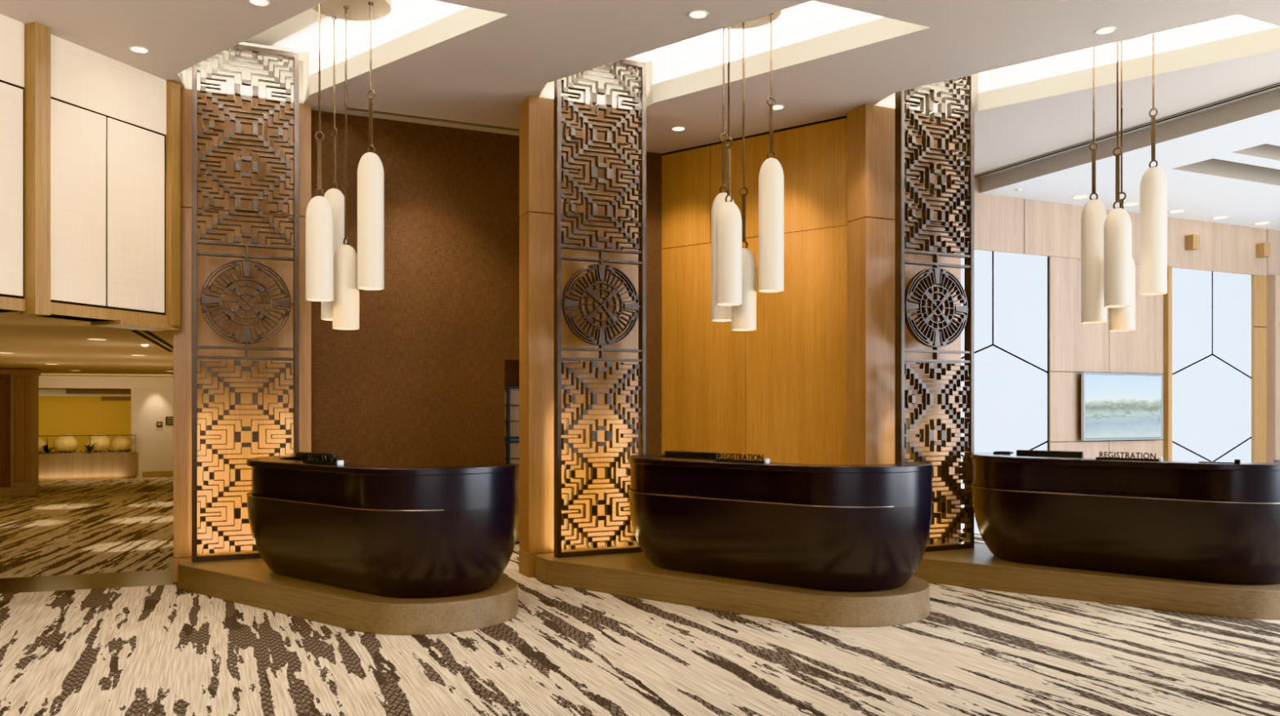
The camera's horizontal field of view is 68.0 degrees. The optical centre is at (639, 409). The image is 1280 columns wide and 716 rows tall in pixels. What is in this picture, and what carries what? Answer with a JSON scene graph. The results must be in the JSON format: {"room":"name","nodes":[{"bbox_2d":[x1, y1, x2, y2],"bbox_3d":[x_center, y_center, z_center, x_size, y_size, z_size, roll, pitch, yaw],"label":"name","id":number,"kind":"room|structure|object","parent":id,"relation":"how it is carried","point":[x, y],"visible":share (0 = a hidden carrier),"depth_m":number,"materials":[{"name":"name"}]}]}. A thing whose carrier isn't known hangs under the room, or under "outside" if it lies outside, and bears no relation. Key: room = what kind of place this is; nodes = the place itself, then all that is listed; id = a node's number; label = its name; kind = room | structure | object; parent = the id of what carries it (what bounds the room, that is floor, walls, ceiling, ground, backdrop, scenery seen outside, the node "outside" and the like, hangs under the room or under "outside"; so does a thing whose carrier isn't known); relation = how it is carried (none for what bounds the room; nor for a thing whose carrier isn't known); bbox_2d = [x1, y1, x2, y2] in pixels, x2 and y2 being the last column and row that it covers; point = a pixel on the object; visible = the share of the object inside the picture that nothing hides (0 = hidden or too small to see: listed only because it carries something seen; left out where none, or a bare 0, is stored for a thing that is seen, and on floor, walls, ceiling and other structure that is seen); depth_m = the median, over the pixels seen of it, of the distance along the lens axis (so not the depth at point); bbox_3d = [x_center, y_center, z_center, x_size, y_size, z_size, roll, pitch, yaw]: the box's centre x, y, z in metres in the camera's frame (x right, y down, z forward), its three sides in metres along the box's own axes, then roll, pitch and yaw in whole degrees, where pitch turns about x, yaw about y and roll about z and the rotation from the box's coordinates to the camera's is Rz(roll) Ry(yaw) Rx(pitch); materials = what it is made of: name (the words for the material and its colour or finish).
{"room":"hotel lobby","nodes":[
{"label":"hotel lobby","id":0,"kind":"room"},
{"bbox_2d":[0,476,173,577],"bbox_3d":[-11.850,1.450,13.950,16.300,0.001,20.100,0,0,0],"label":"floor","id":1,"kind":"structure","parent":0,"point":[53,535],"depth_m":11.57,"materials":[{"name":"carpet"}]},
{"bbox_2d":[0,368,40,497],"bbox_3d":[-11.691,0.385,15.458,3.230,2.130,0.580,0,0,-25],"label":"pier","id":2,"kind":"object","parent":1,"relation":"on","point":[19,388],"visible":1,"depth_m":15.80,"materials":[{"name":"brown wood"}]},
{"bbox_2d":[38,435,137,480],"bbox_3d":[-12.587,0.990,19.596,4.090,0.920,0.920,0,0,-25],"label":"counter","id":3,"kind":"object","parent":1,"relation":"on","point":[108,456],"visible":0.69,"depth_m":19.63,"materials":[{"name":"brown wood"}]},
{"bbox_2d":[0,309,173,377],"bbox_3d":[-11.930,-0.690,11.300,16.140,0.001,18.600,0,0,0],"label":"ceiling","id":4,"kind":"structure","parent":0,"point":[36,341],"depth_m":10.82,"materials":[{"name":"paint"}]},
{"bbox_2d":[85,338,108,340],"bbox_3d":[-5.320,-0.693,9.310,0.205,0.015,0.205,0,0,0],"label":"recessed light","id":5,"kind":"object","parent":4,"relation":"in","point":[86,339],"visible":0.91,"depth_m":9.28,"materials":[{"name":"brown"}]},
{"bbox_2d":[131,329,173,351],"bbox_3d":[-4.935,-0.692,9.770,0.130,0.016,3.200,0,0,-21],"label":"ceiling vent","id":6,"kind":"object","parent":4,"relation":"in","point":[137,332],"visible":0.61,"depth_m":9.26,"materials":[{"name":"black metal"}]},
{"bbox_2d":[0,568,177,593],"bbox_3d":[-11.900,1.449,5.875,16.200,0.001,5.750,0,0,0],"label":"stone strip","id":7,"kind":"object","parent":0,"point":[158,577],"visible":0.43,"depth_m":8.00,"materials":[{"name":"brown stone"}]},
{"bbox_2d":[0,13,180,331],"bbox_3d":[-4.926,-1.685,5.260,0.360,2.050,5.700,0,0,20],"label":"wall","id":8,"kind":"structure","parent":0,"point":[90,140],"depth_m":7.12,"materials":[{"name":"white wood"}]},
{"bbox_2d":[25,492,173,497],"bbox_3d":[-9.050,1.446,16.175,2.100,0.001,1.150,0,0,0],"label":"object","id":9,"kind":"structure","parent":0,"point":[150,492],"depth_m":16.05,"materials":[{"name":"stone"}]},
{"bbox_2d":[38,375,173,477],"bbox_3d":[-11.348,0.350,19.833,4.500,2.200,0.280,0,0,-25],"label":"wall","id":10,"kind":"structure","parent":0,"point":[151,397],"depth_m":20.21,"materials":[{"name":"beige paint"}]},
{"bbox_2d":[38,387,130,435],"bbox_3d":[-13.395,0.250,20.700,7.500,2.400,3.000,0,0,-25],"label":"wall niche","id":11,"kind":"object","parent":10,"relation":"in","point":[73,411],"visible":0.31,"depth_m":22.28,"materials":[{"name":"yellow paint"}]},
{"bbox_2d":[156,422,162,426],"bbox_3d":[-10.274,0.315,20.296,0.110,0.110,0.034,0,0,-25],"label":"thermostat","id":12,"kind":"object","parent":10,"relation":"attached to","point":[158,424],"visible":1,"depth_m":20.28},
{"bbox_2d":[165,416,173,425],"bbox_3d":[-10.057,0.240,20.400,0.240,0.180,0.024,0,0,-25],"label":"wall sign","id":13,"kind":"object","parent":10,"relation":"attached to","point":[169,420],"visible":0.62,"depth_m":20.37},
{"bbox_2d":[163,330,176,333],"bbox_3d":[-3.940,-1.680,8.115,0.080,2.060,0.370,0,0,0],"label":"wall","id":14,"kind":"structure","parent":0,"point":[169,331],"depth_m":7.94,"materials":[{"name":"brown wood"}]},
{"bbox_2d":[177,0,506,103],"bbox_3d":[-2.291,-2.900,7.045,3.628,0.381,1.430,0,0,39],"label":"ceiling","id":15,"kind":"structure","parent":0,"point":[411,26],"depth_m":7.77,"materials":[{"name":"paint"}]},
{"bbox_2d":[305,0,391,329],"bbox_3d":[-2.148,-1.844,7.025,0.610,2.490,0.620,0,0,0],"label":"pendant lamp","id":16,"kind":"object","parent":15,"relation":"attached to","point":[370,168],"depth_m":6.93,"materials":[{"name":"beige ceramic"}]},
{"bbox_2d":[311,110,662,466],"bbox_3d":[-1.391,-0.630,9.379,3.555,4.160,0.121,0,0,-25],"label":"wall","id":17,"kind":"structure","parent":0,"point":[420,382],"depth_m":9.04,"materials":[{"name":"brown fabric"}]},
{"bbox_2d":[504,360,519,386],"bbox_3d":[-1.816,0.200,10.403,3.100,2.500,0.100,0,0,-25],"label":"wall","id":18,"kind":"structure","parent":0,"point":[511,368],"depth_m":10.53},
{"bbox_2d":[0,533,1279,715],"bbox_3d":[7.700,1.450,8.500,28.600,0.001,23.000,0,0,0],"label":"floor","id":19,"kind":"structure","parent":0,"point":[156,650],"depth_m":5.55,"materials":[{"name":"carpet"}]},
{"bbox_2d":[177,557,518,635],"bbox_3d":[-2.279,1.350,7.338,3.239,0.200,1.335,0,0,40],"label":"platform","id":20,"kind":"object","parent":19,"relation":"on","point":[249,582],"visible":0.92,"depth_m":6.47,"materials":[{"name":"brown wood"}]},
{"bbox_2d":[173,88,311,582],"bbox_3d":[-3.475,-0.629,8.326,1.108,4.159,0.274,0,0,-25],"label":"pier","id":21,"kind":"object","parent":20,"relation":"on","point":[182,338],"visible":0.45,"depth_m":8.18,"materials":[{"name":"brown wood"}]},
{"bbox_2d":[191,44,298,562],"bbox_3d":[-3.308,-0.900,7.981,0.830,4.300,0.085,0,0,-25],"label":"lattice screen","id":22,"kind":"object","parent":20,"relation":"on","point":[237,49],"visible":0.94,"depth_m":7.94,"materials":[{"name":"brown wood"}]},
{"bbox_2d":[246,454,519,598],"bbox_3d":[-1.955,0.815,7.108,2.489,0.870,1.266,0,0,40],"label":"reception desk","id":23,"kind":"object","parent":20,"relation":"on","point":[388,531],"visible":0.98,"depth_m":6.31,"materials":[{"name":"brown metal"}]},
{"bbox_2d":[296,451,337,462],"bbox_3d":[-2.562,0.494,7.511,0.530,0.305,0.120,0,0,40],"label":"monitor","id":24,"kind":"object","parent":23,"relation":"on","point":[300,455],"visible":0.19,"depth_m":7.55,"materials":[{"name":"black plastic"}]},
{"bbox_2d":[302,454,343,465],"bbox_3d":[-2.224,0.350,6.658,0.450,0.059,0.044,0,0,40],"label":"sign","id":25,"kind":"object","parent":23,"relation":"on","point":[309,457],"visible":1,"depth_m":6.64,"materials":[{"name":"black metal"}]},
{"bbox_2d":[246,454,519,475],"bbox_3d":[-2.032,0.403,7.014,2.488,0.045,1.022,0,0,40],"label":"countertop","id":26,"kind":"structure","parent":23,"relation":"on","point":[285,462],"depth_m":6.33,"materials":[{"name":"black stone"}]},
{"bbox_2d":[504,386,519,543],"bbox_3d":[-1.286,0.600,10.405,1.900,1.708,0.260,0,0,-25],"label":"tall cabinet","id":27,"kind":"object","parent":19,"relation":"on","point":[511,393],"visible":0.03,"depth_m":10.25,"materials":[{"name":"brown wood"}]},
{"bbox_2d":[535,551,929,626],"bbox_3d":[0.681,1.350,7.558,3.239,0.200,1.335,0,0,40],"label":"platform","id":28,"kind":"object","parent":19,"relation":"on","point":[628,574],"visible":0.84,"depth_m":6.80,"materials":[{"name":"brown wood"}]},
{"bbox_2d":[519,95,638,577],"bbox_3d":[-0.515,-0.629,8.546,1.108,4.159,0.274,0,0,-25],"label":"pier","id":29,"kind":"object","parent":28,"relation":"on","point":[536,114],"visible":0.5,"depth_m":8.35,"materials":[{"name":"brown wood"}]},
{"bbox_2d":[554,58,646,557],"bbox_3d":[-0.338,-0.900,8.211,0.830,4.300,0.085,0,0,-25],"label":"lattice screen","id":30,"kind":"object","parent":28,"relation":"on","point":[601,271],"visible":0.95,"depth_m":8.18,"materials":[{"name":"brown wood"}]},
{"bbox_2d":[627,453,933,591],"bbox_3d":[1.005,0.815,7.328,2.489,0.870,1.266,0,0,40],"label":"reception desk","id":31,"kind":"object","parent":28,"relation":"on","point":[824,527],"visible":0.98,"depth_m":6.60,"materials":[{"name":"black wood"}]},
{"bbox_2d":[664,450,718,459],"bbox_3d":[0.417,0.494,7.715,0.530,0.305,0.120,0,0,40],"label":"monitor","id":32,"kind":"object","parent":31,"relation":"on","point":[668,454],"visible":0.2,"depth_m":7.69,"materials":[{"name":"black paint"}]},
{"bbox_2d":[714,453,769,462],"bbox_3d":[0.736,0.350,6.878,0.450,0.059,0.044,0,0,40],"label":"sign","id":33,"kind":"object","parent":31,"relation":"on","point":[730,459],"visible":1,"depth_m":6.86,"materials":[{"name":"black metal"}]},
{"bbox_2d":[627,453,933,473],"bbox_3d":[0.928,0.403,7.234,2.488,0.045,1.022,0,0,40],"label":"countertop","id":34,"kind":"structure","parent":31,"relation":"on","point":[659,459],"depth_m":6.62,"materials":[{"name":"black stone"}]},
{"bbox_2d":[912,543,1279,619],"bbox_3d":[3.641,1.350,7.778,3.239,0.200,1.335,0,0,40],"label":"platform","id":35,"kind":"object","parent":19,"relation":"on","point":[976,567],"visible":0.62,"depth_m":7.15,"materials":[{"name":"brown wood"}]},
{"bbox_2d":[847,103,960,545],"bbox_3d":[2.445,-0.629,8.766,1.108,4.159,0.274,0,0,-25],"label":"pier","id":36,"kind":"object","parent":35,"relation":"on","point":[870,128],"visible":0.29,"depth_m":8.53,"materials":[{"name":"brown wood"}]},
{"bbox_2d":[894,74,974,551],"bbox_3d":[2.622,-0.900,8.431,0.830,4.300,0.085,0,0,-25],"label":"lattice screen","id":37,"kind":"object","parent":35,"relation":"on","point":[948,332],"visible":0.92,"depth_m":8.43,"materials":[{"name":"brown wood"}]},
{"bbox_2d":[970,452,1279,585],"bbox_3d":[3.919,0.815,7.586,2.489,0.870,1.266,0,0,40],"label":"reception desk","id":38,"kind":"object","parent":35,"relation":"on","point":[1193,521],"visible":1,"depth_m":7.06,"materials":[{"name":"black wood"}]},
{"bbox_2d":[993,450,1013,454],"bbox_3d":[3.111,0.367,8.130,0.140,0.024,0.100,0,0,40],"label":"card reader","id":39,"kind":"object","parent":38,"relation":"on","point":[997,451],"visible":1,"depth_m":8.10,"materials":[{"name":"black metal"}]},
{"bbox_2d":[1016,449,1083,457],"bbox_3d":[3.408,0.494,7.909,0.530,0.305,0.120,0,0,40],"label":"monitor","id":40,"kind":"object","parent":38,"relation":"on","point":[1066,454],"visible":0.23,"depth_m":7.88,"materials":[{"name":"black paint"}]},
{"bbox_2d":[970,452,1279,471],"bbox_3d":[3.842,0.403,7.493,2.488,0.045,1.022,0,0,40],"label":"countertop","id":41,"kind":"structure","parent":38,"relation":"on","point":[983,456],"depth_m":7.04,"materials":[{"name":"black stone"}]},
{"bbox_2d":[1095,451,1162,461],"bbox_3d":[3.666,0.350,7.124,0.450,0.059,0.044,0,0,40],"label":"sign","id":42,"kind":"object","parent":38,"relation":"on","point":[1115,457],"visible":1,"depth_m":7.11,"materials":[{"name":"black metal"}]},
{"bbox_2d":[1198,459,1240,463],"bbox_3d":[4.128,0.365,6.765,0.250,0.028,0.060,0,0,40],"label":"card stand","id":43,"kind":"object","parent":38,"relation":"on","point":[1236,461],"visible":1,"depth_m":6.71,"materials":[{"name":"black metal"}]},
{"bbox_2d":[0,0,1279,177],"bbox_3d":[1.885,-2.710,4.700,16.170,0.001,15.400,0,0,0],"label":"ceiling","id":44,"kind":"structure","parent":0,"point":[482,74],"depth_m":7.24,"materials":[{"name":"paint"}]},
{"bbox_2d":[128,45,149,53],"bbox_3d":[-3.770,-2.712,7.148,0.141,0.015,0.141,0,0,0],"label":"recessed light","id":45,"kind":"object","parent":44,"relation":"in","point":[139,49],"visible":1,"depth_m":7.14,"materials":[{"name":"beige"}]},
{"bbox_2d":[247,0,270,6],"bbox_3d":[-2.530,-2.712,6.307,0.141,0.015,0.141,0,0,0],"label":"recessed light","id":46,"kind":"object","parent":44,"relation":"in","point":[262,2],"visible":1,"depth_m":6.32,"materials":[{"name":"beige"}]},
{"bbox_2d":[346,106,519,131],"bbox_3d":[-1.540,-2.714,9.033,2.420,0.016,0.076,0,0,-25],"label":"ceiling vent","id":47,"kind":"object","parent":44,"relation":"in","point":[348,108],"visible":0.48,"depth_m":8.85,"materials":[{"name":"black metal"}]},
{"bbox_2d":[671,126,685,131],"bbox_3d":[0.370,-2.712,9.160,0.141,0.015,0.141,0,0,0],"label":"recessed light","id":48,"kind":"object","parent":44,"relation":"in","point":[676,128],"visible":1,"depth_m":9.15,"materials":[{"name":"beige"}]},
{"bbox_2d":[688,9,708,18],"bbox_3d":[0.400,-2.712,6.510,0.141,0.015,0.141,0,0,0],"label":"recessed light","id":49,"kind":"object","parent":44,"relation":"in","point":[697,14],"visible":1,"depth_m":6.51,"materials":[{"name":"beige"}]},
{"bbox_2d":[773,104,784,110],"bbox_3d":[1.226,-2.712,8.510,0.141,0.015,0.141,0,0,0],"label":"recessed light","id":50,"kind":"object","parent":44,"relation":"in","point":[776,107],"visible":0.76,"depth_m":8.51,"materials":[{"name":"beige"}]},
{"bbox_2d":[974,120,1151,177],"bbox_3d":[4.356,-2.713,9.990,0.149,0.018,2.333,0,0,-25],"label":"ceiling vent","id":51,"kind":"object","parent":44,"relation":"in","point":[1146,124],"depth_m":9.87,"materials":[{"name":"black metal"}]},
{"bbox_2d":[1094,26,1116,35],"bbox_3d":[3.327,-2.712,6.786,0.141,0.015,0.141,0,0,0],"label":"recessed light","id":52,"kind":"object","parent":44,"relation":"in","point":[1104,30],"visible":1,"depth_m":6.78,"materials":[{"name":"beige"}]},
{"bbox_2d":[1155,80,1279,124],"bbox_3d":[5.081,-2.713,8.406,0.149,0.018,1.219,0,0,-25],"label":"ceiling vent","id":53,"kind":"object","parent":44,"relation":"in","point":[1217,103],"depth_m":8.37,"materials":[{"name":"black metal"}]},
{"bbox_2d":[538,0,928,109],"bbox_3d":[0.669,-2.900,7.265,3.628,0.381,1.430,0,0,39],"label":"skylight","id":54,"kind":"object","parent":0,"point":[811,30],"depth_m":7.79,"materials":[{"name":"paint"}]},
{"bbox_2d":[711,9,783,331],"bbox_3d":[0.773,-1.846,7.155,0.620,2.485,0.720,0,0,0],"label":"pendant lamp","id":55,"kind":"object","parent":54,"relation":"attached to","point":[771,177],"depth_m":7.08,"materials":[{"name":"beige ceramic"}]},
{"bbox_2d":[661,115,847,464],"bbox_3d":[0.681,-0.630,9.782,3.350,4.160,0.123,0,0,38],"label":"wall","id":56,"kind":"structure","parent":0,"point":[777,391],"depth_m":9.27,"materials":[{"name":"orange wood"}]},
{"bbox_2d":[874,14,1279,117],"bbox_3d":[3.629,-2.900,7.485,3.628,0.381,1.430,0,0,39],"label":"ceiling","id":57,"kind":"structure","parent":0,"point":[1236,36],"depth_m":7.94,"materials":[{"name":"paint"}]},
{"bbox_2d":[1080,33,1167,331],"bbox_3d":[3.808,-1.853,7.455,0.662,2.471,0.700,0,0,0],"label":"pendant lamp","id":58,"kind":"object","parent":57,"relation":"attached to","point":[1153,184],"depth_m":7.41,"materials":[{"name":"beige ceramic"}]},
{"bbox_2d":[960,170,1279,533],"bbox_3d":[7.513,-0.700,12.737,12.200,4.300,0.480,0,0,-25],"label":"wall","id":59,"kind":"structure","parent":0,"point":[1213,339],"depth_m":12.21,"materials":[{"name":"brown wood"}]},
{"bbox_2d":[1080,372,1162,440],"bbox_3d":[6.090,-0.038,12.037,1.430,0.844,0.108,0,0,-25],"label":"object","id":60,"kind":"object","parent":59,"relation":"attached to","point":[1113,406],"visible":1,"depth_m":11.97,"materials":[{"name":"multicoloured glass"}]},
{"bbox_2d":[1185,234,1199,250],"bbox_3d":[7.310,-2.212,12.567,0.130,0.193,0.120,0,0,-25],"label":"wall sconce","id":61,"kind":"object","parent":59,"relation":"attached to","point":[1193,241],"visible":1,"depth_m":12.52,"materials":[{"name":"brown wood"}]},
{"bbox_2d":[1255,242,1270,257],"bbox_3d":[8.646,-2.212,13.179,0.130,0.193,0.120,0,0,-25],"label":"wall sconce","id":62,"kind":"object","parent":59,"relation":"attached to","point":[1262,250],"visible":1,"depth_m":13.14,"materials":[{"name":"brown wood"}]},
{"bbox_2d":[979,88,1279,193],"bbox_3d":[7.175,-2.620,4.103,0.001,0.180,15.500,0,0,-25],"label":"beam","id":63,"kind":"structure","parent":0,"point":[1268,101],"depth_m":9.17,"materials":[{"name":"beige paint"}]},
{"bbox_2d":[980,109,1279,231],"bbox_3d":[13.750,-2.530,9.500,20.500,0.001,25.000,0,0,0],"label":"ceiling","id":64,"kind":"structure","parent":0,"point":[1203,197],"depth_m":10.62,"materials":[{"name":"white paint"}]},
{"bbox_2d":[1071,195,1089,199],"bbox_3d":[5.240,-2.533,11.290,0.205,0.015,0.205,0,0,0],"label":"recessed light","id":65,"kind":"object","parent":64,"relation":"in","point":[1077,197],"visible":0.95,"depth_m":11.30,"materials":[{"name":"beige"}]},
{"bbox_2d":[1124,202,1139,206],"bbox_3d":[6.040,-2.533,11.690,0.205,0.015,0.205,0,0,0],"label":"recessed light","id":66,"kind":"object","parent":64,"relation":"in","point":[1127,203],"visible":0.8,"depth_m":11.66,"materials":[{"name":"beige"}]},
{"bbox_2d":[1168,209,1186,213],"bbox_3d":[6.850,-2.533,12.110,0.205,0.015,0.205,0,0,0],"label":"recessed light","id":67,"kind":"object","parent":64,"relation":"in","point":[1173,211],"visible":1,"depth_m":12.09,"materials":[{"name":"beige"}]},
{"bbox_2d":[1210,216,1229,219],"bbox_3d":[7.640,-2.533,12.510,0.205,0.015,0.205,0,0,0],"label":"recessed light","id":68,"kind":"object","parent":64,"relation":"in","point":[1215,217],"visible":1,"depth_m":12.50,"materials":[{"name":"beige"}]},
{"bbox_2d":[1253,222,1271,225],"bbox_3d":[8.440,-2.533,12.890,0.205,0.015,0.205,0,0,0],"label":"recessed light","id":69,"kind":"object","parent":64,"relation":"in","point":[1258,223],"visible":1,"depth_m":12.89,"materials":[{"name":"beige"}]},
{"bbox_2d":[1172,158,1279,186],"bbox_3d":[8.403,-2.705,11.020,6.000,0.350,0.460,0,0,-25],"label":"ceiling","id":70,"kind":"structure","parent":0,"point":[1213,166],"depth_m":10.41,"materials":[{"name":"paint"}]},
{"bbox_2d":[1231,143,1279,160],"bbox_3d":[8.608,-2.705,10.434,6.000,0.350,0.340,0,0,-25],"label":"ceiling","id":71,"kind":"structure","parent":0,"point":[1268,151],"depth_m":9.55,"materials":[{"name":"paint"}]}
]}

